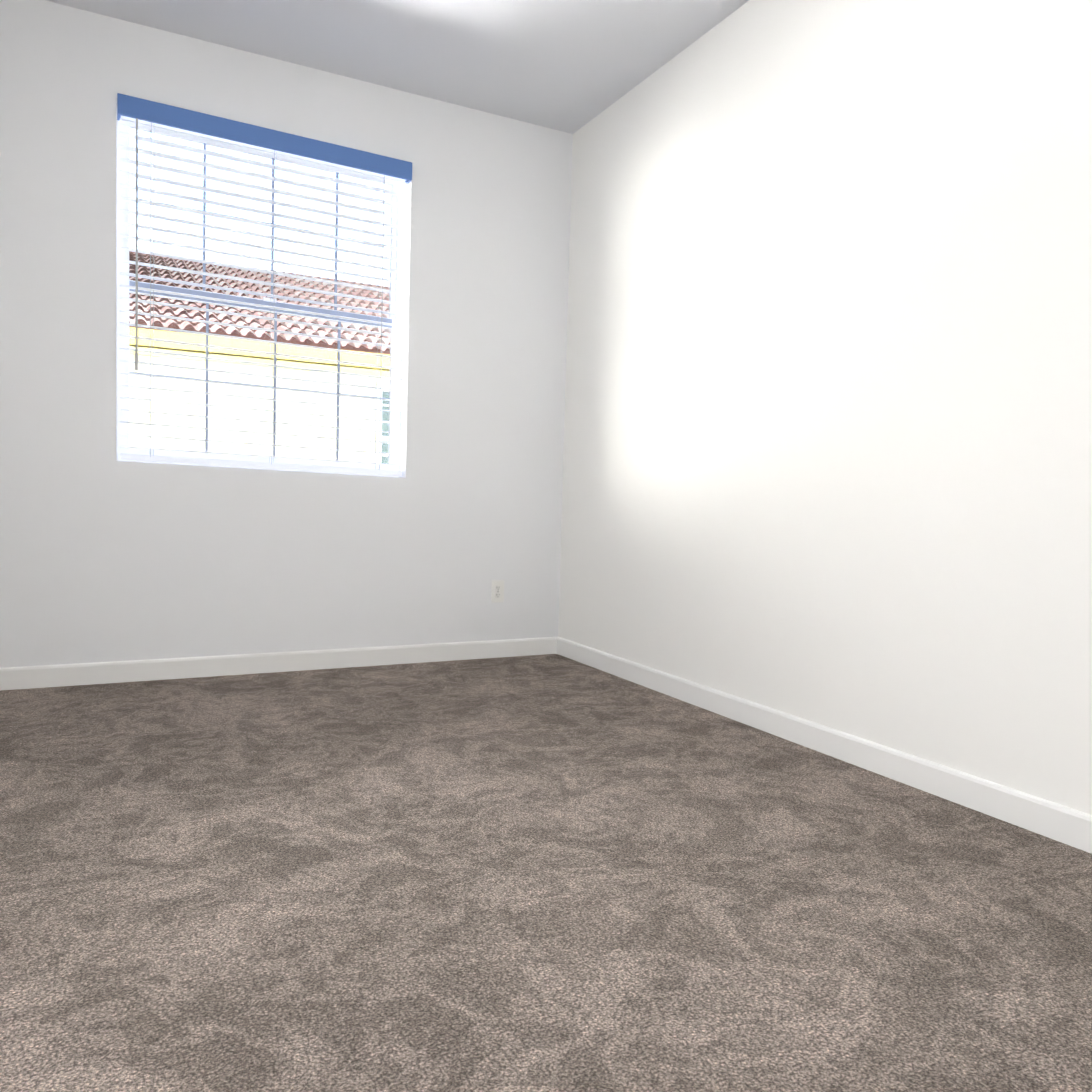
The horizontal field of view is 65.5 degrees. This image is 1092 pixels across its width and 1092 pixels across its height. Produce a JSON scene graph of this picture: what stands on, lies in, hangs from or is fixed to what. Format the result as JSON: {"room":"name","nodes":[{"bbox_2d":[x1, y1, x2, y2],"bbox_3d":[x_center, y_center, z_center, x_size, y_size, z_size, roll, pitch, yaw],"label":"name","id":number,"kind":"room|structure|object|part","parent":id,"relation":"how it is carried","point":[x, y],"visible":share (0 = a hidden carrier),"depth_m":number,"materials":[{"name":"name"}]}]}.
{"room":"empty bedroom","nodes":[
{"label":"empty bedroom","id":0,"kind":"room"},
{"bbox_2d":[0,0,572,667],"bbox_3d":[-1.697,-0.742,3.695,4.310,2.840,0.180,0,4,-27],"label":"wall","id":1,"kind":"structure","parent":0,"point":[106,554],"depth_m":3.84,"materials":[{"name":"white paint"}]},
{"bbox_2d":[117,120,404,476],"bbox_3d":[-1.284,-1.095,3.930,1.260,1.510,0.067,0,4,-27],"label":"window","id":2,"kind":"structure","parent":1,"relation":"in","point":[123,391],"depth_m":3.90,"materials":[{"name":"white plastic"}]},
{"bbox_3d":[-1.284,-1.094,3.931,1.160,1.397,0.050,0,4,-27],"label":"window muntins","id":3,"kind":"part","parent":2,"relation":"part of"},
{"bbox_2d":[117,93,411,475],"bbox_3d":[-1.236,-1.098,3.838,1.254,1.515,0.100,0,4,-27],"label":"window blinds","id":4,"kind":"object","parent":2,"relation":"attached to","point":[137,113],"visible":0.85,"depth_m":3.79,"materials":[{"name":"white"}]},
{"bbox_2d":[0,637,555,690],"bbox_3d":[-1.685,0.536,3.683,3.900,0.090,0.013,0,4,-27],"label":"baseboard","id":5,"kind":"structure","parent":1,"relation":"attached to","point":[26,677],"depth_m":3.87,"materials":[{"name":"white wood"}]},
{"bbox_2d":[491,580,503,602],"bbox_3d":[-0.250,0.236,4.403,0.070,0.115,0.009,0,4,-27],"label":"electrical outlet","id":6,"kind":"object","parent":1,"relation":"attached to","point":[497,592],"visible":1,"depth_m":4.40,"materials":[{"name":"white plastic"}]},
{"bbox_2d":[46,0,748,133],"bbox_3d":[-0.529,-2.066,1.426,4.310,0.120,5.110,0,4,-27],"label":"ceiling","id":7,"kind":"structure","parent":0,"point":[570,66],"depth_m":3.55,"materials":[{"name":"white paint"}]},
{"bbox_2d":[0,654,1091,1091],"bbox_3d":[-0.609,0.779,1.584,3.950,0.100,4.750,0,4,-27],"label":"floor","id":8,"kind":"structure","parent":0,"point":[550,872],"depth_m":1.75,"materials":[{"name":"carpet"}]},
{"bbox_2d":[558,0,1091,814],"bbox_3d":[1.307,-0.584,2.374,0.180,2.840,4.930,0,4,-27],"label":"wall","id":9,"kind":"structure","parent":0,"point":[828,416],"depth_m":2.77,"materials":[{"name":"white paint"}]},
{"bbox_2d":[556,637,1091,853],"bbox_3d":[1.143,0.683,2.480,0.013,0.090,4.750,0,4,-27],"label":"baseboard","id":10,"kind":"structure","parent":9,"relation":"attached to","point":[1057,822],"depth_m":2.68,"materials":[{"name":"white wood"}]},
{"label":"outside","id":11,"kind":"structure","parent":0,"visible":0},
{"bbox_2d":[129,251,389,464],"bbox_3d":[-2.403,-0.665,12.655,15.000,7.848,6.428,0,4,-27],"label":"neighboring building","id":12,"kind":"structure","parent":11,"point":[138,429],"depth_m":9.53,"materials":[{"name":"beige paint"}]}
]}

